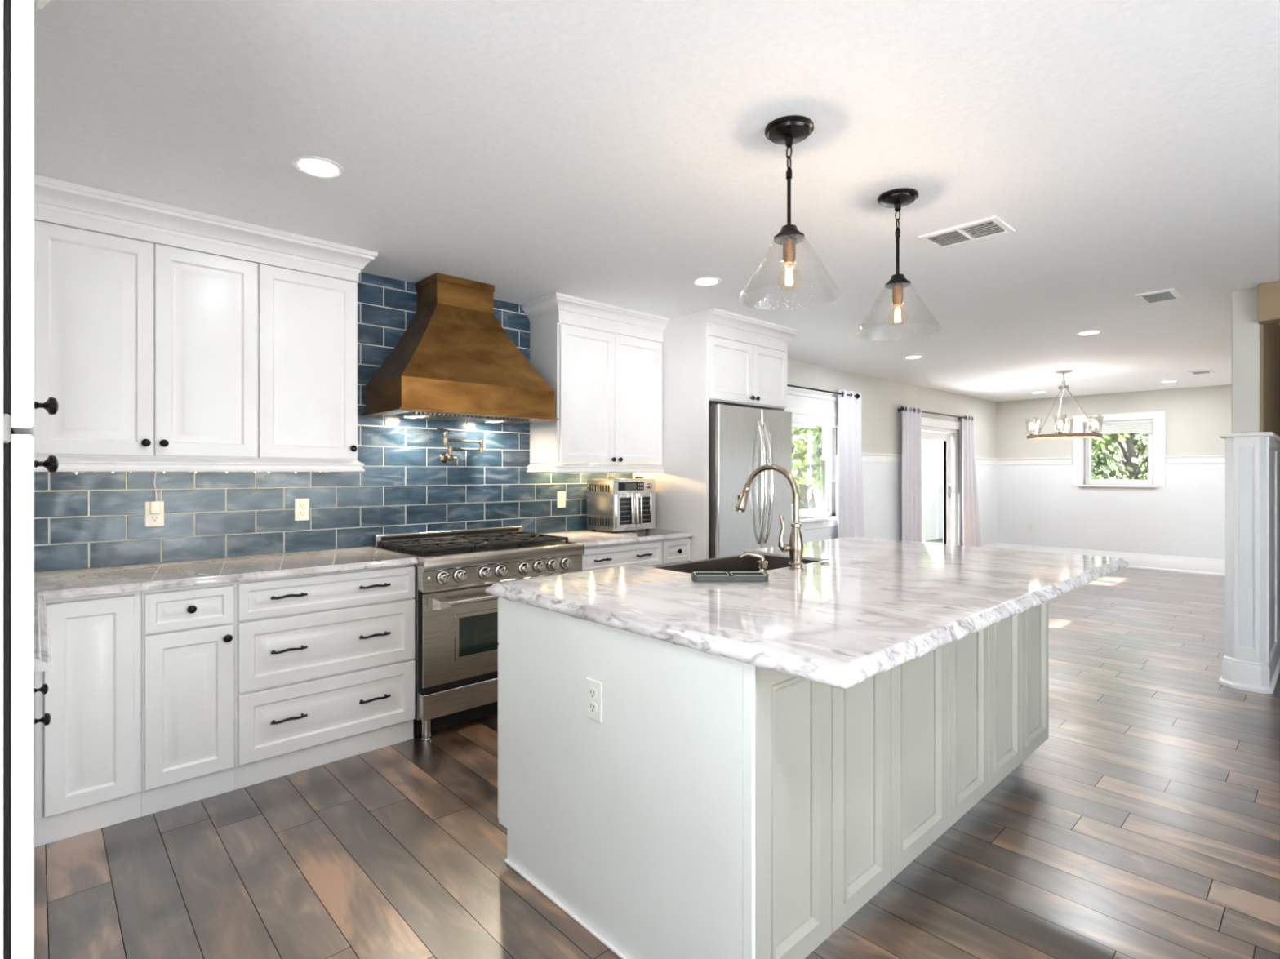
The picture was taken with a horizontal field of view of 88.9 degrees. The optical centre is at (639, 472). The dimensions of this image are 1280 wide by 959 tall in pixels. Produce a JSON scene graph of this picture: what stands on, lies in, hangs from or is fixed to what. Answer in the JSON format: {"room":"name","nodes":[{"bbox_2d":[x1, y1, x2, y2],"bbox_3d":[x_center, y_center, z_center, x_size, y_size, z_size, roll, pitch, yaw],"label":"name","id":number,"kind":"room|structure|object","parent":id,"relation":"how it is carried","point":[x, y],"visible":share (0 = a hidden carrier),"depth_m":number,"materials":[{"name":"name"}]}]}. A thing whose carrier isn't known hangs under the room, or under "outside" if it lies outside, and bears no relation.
{"room":"kitchen","nodes":[
{"label":"kitchen","id":0,"kind":"room"},
{"bbox_2d":[34,683,51,725],"bbox_3d":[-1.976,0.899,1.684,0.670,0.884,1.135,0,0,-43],"label":"cabinet knobs","id":1,"kind":"object","parent":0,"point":[46,719],"visible":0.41,"depth_m":1.72,"materials":[{"name":"black metal"}]},
{"bbox_2d":[34,359,995,573],"bbox_3d":[1.289,0.102,6.467,12.270,2.476,0.150,0,0,-43],"label":"wall","id":2,"kind":"structure","parent":0,"point":[882,398],"depth_m":8.00,"materials":[{"name":"beige paint"}]},
{"bbox_2d":[34,220,257,459],"bbox_3d":[-2.401,-0.548,2.682,1.406,0.973,0.351,0,0,-43],"label":"upper cabinet","id":3,"kind":"object","parent":2,"relation":"attached to","point":[144,349],"visible":0.94,"depth_m":2.76,"materials":[{"name":"white paint"}]},
{"bbox_2d":[34,457,364,474],"bbox_3d":[-2.003,-0.028,3.066,1.274,0.068,0.329,0,0,-43],"label":"rail","id":4,"kind":"object","parent":3,"relation":"attached to","point":[65,464],"depth_m":2.89,"materials":[{"name":"white paint"}]},
{"bbox_2d":[34,174,377,282],"bbox_3d":[-2.193,-1.060,2.849,1.935,0.150,0.388,0,0,-43],"label":"crown molding","id":5,"kind":"structure","parent":3,"relation":"attached to","point":[56,202],"depth_m":2.85,"materials":[{"name":"white paint"}]},
{"bbox_2d":[257,263,357,460],"bbox_3d":[-1.716,-0.548,3.317,0.459,0.973,0.351,0,0,-43],"label":"upper cabinet","id":6,"kind":"object","parent":2,"relation":"attached to","point":[308,322],"visible":0.95,"depth_m":3.20,"materials":[{"name":"white paint"}]},
{"bbox_2d":[34,271,632,572],"bbox_3d":[-1.551,-0.356,3.720,4.068,1.559,0.010,0,0,-43],"label":"wall tile","id":7,"kind":"structure","parent":2,"relation":"attached to","point":[82,520],"depth_m":3.67,"materials":[{"name":"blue tile"}]},
{"bbox_2d":[145,501,164,526],"bbox_3d":[-2.264,0.194,3.044,0.072,0.116,0.009,0,0,-43],"label":"wall outlet","id":8,"kind":"object","parent":7,"relation":"attached to","point":[151,520],"visible":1,"depth_m":3.04,"materials":[{"name":"white plastic"}]},
{"bbox_2d":[150,515,159,521],"bbox_3d":[-2.263,0.214,3.042,0.033,0.029,0.004,0,0,-43],"label":"socket","id":9,"kind":"object","parent":8,"relation":"attached to","point":[153,517],"depth_m":3.04,"materials":[{"name":"grey plastic"}]},
{"bbox_2d":[150,471,160,514],"bbox_3d":[-2.244,0.069,3.022,0.038,0.248,0.052,0,0,-43],"label":"plug","id":10,"kind":"object","parent":8,"relation":"attached to","point":[155,506],"visible":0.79,"depth_m":3.02,"materials":[{"name":"white plastic"}]},
{"bbox_2d":[294,498,309,520],"bbox_3d":[-1.800,0.198,3.475,0.072,0.116,0.009,0,0,-43],"label":"wall outlet","id":11,"kind":"object","parent":7,"relation":"attached to","point":[301,505],"visible":1,"depth_m":3.47,"materials":[{"name":"white plastic"}]},
{"bbox_2d":[298,502,305,508],"bbox_3d":[-1.798,0.177,3.474,0.033,0.029,0.004,0,0,-43],"label":"socket","id":12,"kind":"object","parent":11,"relation":"attached to","point":[301,505],"depth_m":3.47,"materials":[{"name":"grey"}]},
{"bbox_2d":[298,511,305,515],"bbox_3d":[-1.798,0.218,3.474,0.033,0.029,0.004,0,0,-43],"label":"socket","id":13,"kind":"object","parent":11,"relation":"attached to","point":[300,513],"depth_m":3.47,"materials":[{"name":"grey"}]},
{"bbox_2d":[436,427,483,466],"bbox_3d":[-1.121,-0.151,4.030,0.325,0.228,0.119,0,0,-43],"label":"pot filler","id":14,"kind":"object","parent":7,"relation":"attached to","point":[444,457],"visible":1,"depth_m":4.00,"materials":[{"name":"silver metal"}]},
{"bbox_2d":[557,491,565,507],"bbox_3d":[-0.557,0.193,4.630,0.072,0.116,0.009,0,0,-43],"label":"wall outlet","id":15,"kind":"object","parent":7,"relation":"attached to","point":[561,495],"visible":1,"depth_m":4.63,"materials":[{"name":"white plastic"}]},
{"bbox_2d":[362,272,559,424],"bbox_3d":[-1.034,-0.725,3.843,0.991,0.820,0.512,0,0,-43],"label":"range hood","id":16,"kind":"object","parent":2,"relation":"attached to","point":[454,361],"visible":1,"depth_m":3.72,"materials":[{"name":"orange metal"}]},
{"bbox_2d":[526,313,664,472],"bbox_3d":[-0.288,-0.516,4.630,0.976,1.036,0.371,0,0,-43],"label":"upper cabinet","id":17,"kind":"object","parent":2,"relation":"attached to","point":[606,386],"depth_m":4.43,"materials":[{"name":"white paint"}]},
{"bbox_2d":[520,292,669,342],"bbox_3d":[-0.292,-1.052,4.603,1.020,0.166,0.405,0,0,-43],"label":"crown molding","id":18,"kind":"structure","parent":17,"relation":"on","point":[571,310],"depth_m":4.41,"materials":[{"name":"white paint"}]},
{"bbox_2d":[786,386,837,530],"bbox_3d":[1.557,-0.134,6.664,1.770,1.450,0.165,0,0,-43],"label":"window","id":19,"kind":"structure","parent":2,"relation":"in","point":[824,521],"depth_m":7.15,"materials":[{"name":"white paint"}]},
{"bbox_2d":[785,390,837,427],"bbox_3d":[1.593,-0.652,6.588,1.600,0.325,0.037,0,0,-43],"label":"roman shade","id":20,"kind":"object","parent":19,"relation":"attached to","point":[807,409],"visible":0.46,"depth_m":6.76,"materials":[{"name":"fabric"}]},
{"bbox_2d":[786,384,859,398],"bbox_3d":[1.615,-0.849,6.579,2.198,0.054,0.128,0,0,-43],"label":"curtain rod","id":21,"kind":"object","parent":2,"relation":"attached to","point":[788,385],"visible":0.43,"depth_m":6.73,"materials":[{"name":"black metal"}]},
{"bbox_2d":[837,389,863,538],"bbox_3d":[2.335,0.217,7.199,0.570,2.223,0.064,0,0,-43],"label":"curtain","id":22,"kind":"object","parent":21,"relation":"hanging from","point":[850,487],"visible":0.83,"depth_m":7.17,"materials":[{"name":"fabric"}]},
{"bbox_2d":[862,453,901,462],"bbox_3d":[2.931,-0.175,7.866,1.820,0.095,0.034,0,0,-43],"label":"trim","id":23,"kind":"structure","parent":2,"relation":"attached to","point":[866,457],"depth_m":7.82,"materials":[{"name":"white paint"}]},
{"bbox_2d":[800,461,996,546],"bbox_3d":[3.245,0.607,8.175,6.780,1.468,0.008,0,0,-43],"label":"wainscoting","id":24,"kind":"structure","parent":2,"relation":"attached to","point":[881,481],"depth_m":7.99,"materials":[{"name":"paint"}]},
{"bbox_2d":[897,406,972,420],"bbox_3d":[3.986,-0.784,8.780,2.188,0.054,0.128,0,0,-43],"label":"curtain rod","id":25,"kind":"object","parent":2,"relation":"attached to","point":[902,408],"visible":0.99,"depth_m":8.63,"materials":[{"name":"black metal"}]},
{"bbox_2d":[901,405,921,542],"bbox_3d":[3.413,0.250,8.199,0.492,2.158,0.064,0,0,-43],"label":"curtain","id":26,"kind":"object","parent":25,"relation":"hanging from","point":[911,421],"visible":0.79,"depth_m":8.16,"materials":[{"name":"fabric"}]},
{"bbox_2d":[961,414,981,546],"bbox_3d":[4.870,0.250,9.553,0.690,2.158,0.064,0,0,-43],"label":"curtain","id":27,"kind":"object","parent":25,"relation":"hanging from","point":[971,520],"visible":0.89,"depth_m":9.45,"materials":[{"name":"fabric"}]},
{"bbox_2d":[920,417,962,545],"bbox_3d":[4.106,0.306,9.062,1.470,2.070,0.160,0,0,-43],"label":"door","id":28,"kind":"structure","parent":2,"relation":"in","point":[948,437],"depth_m":9.39,"materials":[{"name":"white paint"}]},
{"bbox_2d":[975,457,1072,464],"bbox_3d":[5.574,-0.175,9.627,1.390,0.095,1.050,0,0,-43],"label":"trim","id":29,"kind":"structure","parent":2,"relation":"attached to","point":[978,460],"depth_m":10.07,"materials":[{"name":"white paint"}]},
{"bbox_2d":[34,0,1279,401],"bbox_3d":[3.450,-1.211,4.140,12.270,0.150,6.500,0,0,-43],"label":"ceiling","id":30,"kind":"structure","parent":0,"point":[616,153],"depth_m":2.28,"materials":[{"name":"paint"}]},
{"bbox_2d":[291,155,344,178],"bbox_3d":[-1.195,-1.132,2.426,0.176,0.007,0.176,0,0,-43],"label":"recessed light","id":31,"kind":"object","parent":30,"relation":"in","point":[317,166],"visible":1,"depth_m":2.42,"materials":[{"name":"white paint"}]},
{"bbox_2d":[691,276,721,286],"bbox_3d":[0.395,-1.132,3.876,0.176,0.007,0.176,0,0,-43],"label":"recessed light","id":32,"kind":"object","parent":30,"relation":"in","point":[705,281],"visible":1,"depth_m":3.86,"materials":[{"name":"white paint"}]},
{"bbox_2d":[740,115,839,310],"bbox_3d":[0.492,-0.856,2.154,0.330,0.560,0.330,0,0,-43],"label":"pendant light","id":33,"kind":"object","parent":30,"relation":"hanging from","point":[787,131],"visible":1,"depth_m":2.14,"materials":[{"name":"clear glass"}]},
{"bbox_2d":[782,239,795,265],"bbox_3d":[0.492,-0.726,2.154,0.042,0.074,0.042,0,0,-43],"label":"socket","id":34,"kind":"object","parent":33,"relation":"attached to","point":[788,257],"depth_m":2.14,"materials":[{"name":"gold metal"}]},
{"bbox_2d":[857,187,938,340],"bbox_3d":[1.060,-0.856,2.684,0.330,0.560,0.330,0,0,-43],"label":"pendant light","id":35,"kind":"object","parent":30,"relation":"hanging from","point":[897,198],"visible":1,"depth_m":2.67,"materials":[{"name":"clear glass"}]},
{"bbox_2d":[892,285,902,306],"bbox_3d":[1.060,-0.726,2.684,0.042,0.074,0.042,0,0,-43],"label":"socket","id":36,"kind":"object","parent":35,"relation":"attached to","point":[898,291],"depth_m":2.67,"materials":[{"name":"gold metal"}]},
{"bbox_2d":[903,355,923,359],"bbox_3d":[2.690,-1.132,6.415,0.176,0.007,0.176,0,0,-43],"label":"recessed light","id":37,"kind":"object","parent":30,"relation":"in","point":[915,357],"visible":1,"depth_m":6.40,"materials":[{"name":"white paint"}]},
{"bbox_2d":[918,215,1014,250],"bbox_3d":[1.545,-1.129,3.091,0.250,0.012,0.345,0,0,-43],"label":"ceiling vent","id":38,"kind":"object","parent":30,"relation":"in","point":[993,226],"visible":1,"depth_m":3.08,"materials":[{"name":"white metal"}]},
{"bbox_2d":[1025,369,1103,439],"bbox_3d":[4.742,-0.762,7.301,0.790,0.748,0.752,0,0,-43],"label":"chandelier","id":39,"kind":"object","parent":30,"relation":"hanging from","point":[1095,433],"visible":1,"depth_m":7.25,"materials":[{"name":"silver metal"}]},
{"bbox_2d":[1075,330,1102,335],"bbox_3d":[3.641,-1.132,5.295,0.176,0.007,0.176,0,0,-43],"label":"recessed light","id":40,"kind":"object","parent":30,"relation":"in","point":[1086,332],"visible":1,"depth_m":5.28,"materials":[{"name":"white paint"}]},
{"bbox_2d":[1134,288,1182,305],"bbox_3d":[3.340,-1.129,4.199,0.330,0.012,0.195,0,0,-43],"label":"ceiling vent","id":41,"kind":"object","parent":30,"relation":"in","point":[1168,295],"visible":1,"depth_m":4.19,"materials":[{"name":"white metal"}]},
{"bbox_2d":[1160,380,1178,382],"bbox_3d":[6.601,-1.132,8.134,0.176,0.007,0.176,0,0,-43],"label":"recessed light","id":42,"kind":"object","parent":30,"relation":"in","point":[1168,381],"visible":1,"depth_m":8.12,"materials":[{"name":"white paint"}]},
{"bbox_2d":[1187,369,1214,374],"bbox_3d":[6.325,-1.129,7.356,0.280,0.012,0.200,0,0,-43],"label":"ceiling vent","id":43,"kind":"object","parent":30,"relation":"in","point":[1204,371],"visible":1,"depth_m":7.34,"materials":[{"name":"white metal"}]},
{"bbox_2d":[34,567,1279,958],"bbox_3d":[3.474,1.341,4.128,12.212,0.001,6.347,0,0,-43],"label":"floor","id":44,"kind":"structure","parent":0,"point":[155,922],"depth_m":2.29,"materials":[{"name":"brown wood"}]},
{"bbox_2d":[0,0,58,958],"bbox_3d":[-1.254,0.103,0.929,0.700,2.476,0.944,0,0,-43],"label":"pantry cabinet","id":45,"kind":"object","parent":44,"relation":"on","point":[18,405],"visible":1,"depth_m":0.78,"materials":[{"name":"white paint"}]},
{"bbox_2d":[34,591,141,847],"bbox_3d":[-2.249,0.899,2.646,0.304,0.884,0.626,0,0,-43],"label":"base cabinet","id":46,"kind":"object","parent":44,"relation":"on","point":[87,759],"visible":0.81,"depth_m":2.42,"materials":[{"name":"white paint"}]},
{"bbox_2d":[141,582,234,816],"bbox_3d":[-2.011,0.899,2.845,0.312,0.884,0.659,0,0,-43],"label":"base cabinet","id":47,"kind":"object","parent":44,"relation":"on","point":[188,633],"visible":0.95,"depth_m":2.62,"materials":[{"name":"white paint"}]},
{"bbox_2d":[234,564,415,790],"bbox_3d":[-1.609,0.899,3.216,0.781,0.884,0.662,0,0,-43],"label":"base cabinet","id":48,"kind":"object","parent":44,"relation":"on","point":[325,663],"visible":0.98,"depth_m":2.97,"materials":[{"name":"white paint"}]},
{"bbox_2d":[34,546,418,672],"bbox_3d":[-1.693,0.440,2.385,2.039,0.031,1.752,0,0,-43],"label":"countertop","id":49,"kind":"structure","parent":48,"relation":"on","point":[79,583],"depth_m":2.77,"materials":[{"name":"stone"}]},
{"bbox_2d":[371,525,584,741],"bbox_3d":[-0.915,0.849,3.778,0.993,0.984,0.768,0,0,-43],"label":"gas range","id":50,"kind":"object","parent":44,"relation":"on","point":[456,659],"visible":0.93,"depth_m":3.41,"materials":[{"name":"silver metal"}]},
{"bbox_2d":[371,540,574,558],"bbox_3d":[-0.962,0.434,3.829,0.993,0.022,0.628,0,0,-43],"label":"cooktop","id":51,"kind":"object","parent":50,"relation":"in","point":[411,553],"depth_m":3.59,"materials":[{"name":"silver metal"}]},
{"bbox_2d":[582,539,662,571],"bbox_3d":[-0.313,0.899,4.419,0.745,0.884,0.662,0,0,-43],"label":"base cabinet","id":52,"kind":"object","parent":44,"relation":"on","point":[646,553],"visible":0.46,"depth_m":4.21,"materials":[{"name":"white paint"}]},
{"bbox_2d":[543,528,693,547],"bbox_3d":[-0.215,0.440,4.513,1.027,0.031,0.644,0,0,-43],"label":"countertop","id":53,"kind":"structure","parent":52,"relation":"on","point":[589,538],"depth_m":4.41,"materials":[{"name":"stone"}]},
{"bbox_2d":[586,478,655,533],"bbox_3d":[-0.119,0.234,4.737,0.404,0.380,0.348,0,0,-43],"label":"toaster oven","id":54,"kind":"object","parent":53,"relation":"on","point":[614,505],"visible":1,"depth_m":4.62,"materials":[{"name":"silver metal"}]},
{"bbox_2d":[589,484,608,492],"bbox_3d":[-0.289,0.110,4.623,0.002,0.052,0.216,0,0,-43],"label":"vent grille","id":55,"kind":"object","parent":54,"relation":"attached to","point":[593,487],"depth_m":4.62,"materials":[{"name":"silver metal"}]},
{"bbox_2d":[589,517,608,526],"bbox_3d":[-0.289,0.350,4.623,0.002,0.052,0.216,0,0,-43],"label":"vent grille","id":56,"kind":"object","parent":54,"relation":"attached to","point":[593,522],"depth_m":4.62,"materials":[{"name":"silver metal"}]},
{"bbox_2d":[661,537,690,565],"bbox_3d":[0.060,0.899,4.768,0.275,0.884,0.659,0,0,-43],"label":"base cabinet","id":57,"kind":"object","parent":44,"relation":"on","point":[677,550],"visible":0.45,"depth_m":4.54,"materials":[{"name":"white paint"}]},
{"bbox_2d":[632,307,799,561],"bbox_3d":[0.609,0.103,5.157,1.051,2.476,0.841,0,0,-43],"label":"tall cabinet","id":58,"kind":"object","parent":44,"relation":"on","point":[713,355],"visible":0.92,"depth_m":4.73,"materials":[{"name":"white paint"}]},
{"bbox_2d":[708,402,791,559],"bbox_3d":[0.620,0.417,5.088,0.898,1.808,0.900,0,0,-43],"label":"refrigerator","id":59,"kind":"object","parent":44,"relation":"on","point":[742,440],"visible":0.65,"depth_m":4.72,"materials":[{"name":"grey metal"}]},
{"bbox_2d":[497,596,1048,958],"bbox_3d":[0.668,0.888,2.655,2.225,0.904,1.161,0,0,-43],"label":"kitchen island","id":60,"kind":"object","parent":44,"relation":"on","point":[717,807],"visible":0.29,"depth_m":1.83,"materials":[{"name":"paint"}]},
{"bbox_2d":[586,677,602,723],"bbox_3d":[-0.135,0.661,1.895,0.009,0.116,0.072,0,0,-43],"label":"wall outlet","id":61,"kind":"object","parent":60,"relation":"attached to","point":[593,688],"visible":1,"depth_m":1.89,"materials":[{"name":"white plastic"}]},
{"bbox_2d":[589,687,596,698],"bbox_3d":[-0.136,0.640,1.894,0.004,0.029,0.033,0,0,-43],"label":"socket","id":62,"kind":"object","parent":61,"relation":"attached to","point":[593,691],"depth_m":1.89,"materials":[{"name":"grey plastic"}]},
{"bbox_2d":[589,701,596,713],"bbox_3d":[-0.136,0.681,1.894,0.004,0.029,0.033,0,0,-43],"label":"socket","id":63,"kind":"object","parent":61,"relation":"attached to","point":[593,704],"depth_m":1.89,"materials":[{"name":"white plastic"}]},
{"bbox_2d":[484,537,1128,688],"bbox_3d":[0.853,0.416,2.676,2.530,0.040,1.418,0,0,-43],"label":"island countertop","id":64,"kind":"structure","parent":60,"relation":"on","point":[878,606],"depth_m":2.04,"materials":[{"name":"stone"}]},
{"bbox_2d":[691,571,768,582],"bbox_3d":[0.328,0.383,2.397,0.276,0.025,0.104,0,0,0],"label":"tray","id":65,"kind":"object","parent":64,"relation":"on","point":[696,576],"visible":1,"depth_m":2.35,"materials":[{"name":"grey plastic"}]},
{"bbox_2d":[650,554,822,573],"bbox_3d":[0.421,0.524,2.879,0.763,0.234,0.482,0,0,-43],"label":"sink","id":66,"kind":"object","parent":64,"relation":"in","point":[730,563],"visible":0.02,"depth_m":3.13,"materials":[{"name":"grey"}]},
{"bbox_2d":[739,552,768,576],"bbox_3d":[0.442,0.352,2.517,0.109,0.088,0.048,0,0,23],"label":"soap dispenser","id":67,"kind":"object","parent":64,"relation":"on","point":[762,564],"visible":0.82,"depth_m":2.50,"materials":[{"name":"silver metal"}]},
{"bbox_2d":[734,464,804,570],"bbox_3d":[0.535,0.180,2.764,0.084,0.431,0.344,0,0,-43],"label":"kitchen faucet","id":68,"kind":"object","parent":64,"relation":"on","point":[795,546],"visible":1,"depth_m":2.66,"materials":[{"name":"silver metal"}]},
{"bbox_2d":[819,561,829,564],"bbox_3d":[0.798,0.390,2.821,0.042,0.011,0.042,0,0,-43],"label":"switch","id":69,"kind":"object","parent":64,"relation":"on","point":[821,562],"visible":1,"depth_m":2.81,"materials":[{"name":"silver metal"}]},
{"bbox_2d":[995,384,1231,488],"bbox_3d":[7.890,0.102,8.264,0.150,2.476,6.200,0,0,-43],"label":"wall","id":70,"kind":"structure","parent":0,"point":[1196,417],"depth_m":9.22,"materials":[{"name":"beige paint"}]},
{"bbox_2d":[1028,523,1033,531],"bbox_3d":[6.056,0.851,10.109,0.009,0.116,0.072,0,0,-43],"label":"wall outlet","id":71,"kind":"object","parent":70,"relation":"attached to","point":[1030,526],"visible":1,"depth_m":10.11,"materials":[{"name":"white plastic"}]},
{"bbox_2d":[981,542,1225,576],"bbox_3d":[6.325,1.228,8.803,1.410,0.225,3.280,0,0,-43],"label":"baseboard","id":72,"kind":"structure","parent":70,"relation":"attached to","point":[1140,561],"depth_m":9.01,"materials":[{"name":"white paint"}]},
{"bbox_2d":[996,462,1225,559],"bbox_3d":[6.839,0.607,9.280,0.008,1.468,3.280,0,0,-43],"label":"wainscoting","id":73,"kind":"structure","parent":70,"relation":"attached to","point":[1186,517],"depth_m":9.31,"materials":[{"name":"paint"}]},
{"bbox_2d":[1072,411,1165,488],"bbox_3d":[6.842,-0.314,9.337,0.165,1.050,1.080,0,0,-43],"label":"window","id":74,"kind":"structure","parent":70,"relation":"in","point":[1157,439],"depth_m":9.24,"materials":[{"name":"white paint"}]},
{"bbox_2d":[1084,419,1153,434],"bbox_3d":[6.836,-0.647,9.332,0.034,0.180,0.812,0,0,-43],"label":"cellular shade","id":75,"kind":"object","parent":74,"relation":"attached to","point":[1135,423],"visible":0.89,"depth_m":9.27,"materials":[{"name":"fabric"}]},
{"bbox_2d":[1165,455,1225,462],"bbox_3d":[7.561,-0.175,8.483,0.034,0.095,1.130,0,0,-43],"label":"trim","id":76,"kind":"structure","parent":70,"relation":"attached to","point":[1190,459],"depth_m":8.66,"materials":[{"name":"white paint"}]},
{"bbox_2d":[1231,287,1279,435],"bbox_3d":[5.892,0.102,6.021,5.830,2.476,0.143,0,0,-43],"label":"wall","id":77,"kind":"structure","parent":0,"point":[1245,324],"depth_m":4.06,"materials":[{"name":"beige paint"}]},
{"bbox_2d":[1218,630,1279,693],"bbox_3d":[5.871,1.251,6.013,5.872,0.180,0.250,0,0,-43],"label":"baseboard","id":78,"kind":"structure","parent":77,"relation":"attached to","point":[1240,674],"depth_m":4.04,"materials":[{"name":"white paint"}]},
{"bbox_2d":[1218,431,1279,441],"bbox_3d":[5.871,-0.233,6.013,5.872,0.028,0.250,0,0,-43],"label":"trim","id":79,"kind":"structure","parent":77,"relation":"attached to","point":[1271,434],"depth_m":4.03,"materials":[{"name":"white paint"}]},
{"bbox_2d":[1225,436,1279,662],"bbox_3d":[5.882,0.559,6.023,5.842,1.563,0.190,0,0,-43],"label":"wainscoting","id":80,"kind":"structure","parent":77,"relation":"attached to","point":[1246,454],"depth_m":4.04,"materials":[{"name":"paint"}]},
{"bbox_2d":[1234,436,1279,662],"bbox_3d":[5.852,0.471,5.955,5.719,1.380,0.155,0,0,-43],"label":"trim","id":81,"kind":"structure","parent":77,"relation":"attached to","point":[1247,654],"depth_m":4.00,"materials":[{"name":"white paint"}]},
{"bbox_2d":[1257,280,1279,324],"bbox_3d":[4.273,-1.023,3.444,0.150,0.226,1.460,0,0,-43],"label":"wall header","id":82,"kind":"structure","parent":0,"point":[1268,293],"depth_m":3.90,"materials":[{"name":"beige paint"}]},
{"label":"outside","id":83,"kind":"structure","parent":0,"visible":0},
{"bbox_2d":[813,487,943,544],"bbox_3d":[0.040,1.591,25.674,85.000,0.100,90.000,0,0,-43],"label":"ground","id":84,"kind":"structure","parent":83,"point":[818,494],"depth_m":32.75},
{"bbox_2d":[791,423,822,509],"bbox_3d":[3.240,-0.731,12.120,2.702,4.609,2.421,0,0,-43],"label":"tree","id":85,"kind":"object","parent":84,"relation":"on","point":[805,447],"visible":0.2,"depth_m":11.57,"materials":[{"name":"green plant"}]},
{"bbox_2d":[922,440,943,541],"bbox_3d":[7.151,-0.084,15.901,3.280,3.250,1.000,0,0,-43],"label":"door glass","id":86,"kind":"object","parent":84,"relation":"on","point":[932,451],"visible":0.32,"depth_m":15.20,"materials":[{"name":"glass"}]},
{"bbox_2d":[1091,424,1146,479],"bbox_3d":[14.101,-1.802,20.654,4.538,6.756,4.127,0,0,-43],"label":"tree","id":87,"kind":"object","parent":84,"relation":"on","point":[1140,442],"visible":0.02,"depth_m":20.47,"materials":[{"name":"green plant"}]},
{"bbox_2d":[1091,423,1147,479],"bbox_3d":[10.878,-0.700,14.401,3.247,4.591,3.028,0,0,-43],"label":"tree","id":88,"kind":"object","parent":84,"relation":"on","point":[1130,469],"visible":0.18,"depth_m":14.32,"materials":[{"name":"green plant"}]},
{"bbox_2d":[1115,431,1147,479],"bbox_3d":[19.581,-2.335,22.256,5.174,7.808,5.538,0,0,-43],"label":"tree","id":89,"kind":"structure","parent":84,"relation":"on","point":[1144,442],"depth_m":22.78,"materials":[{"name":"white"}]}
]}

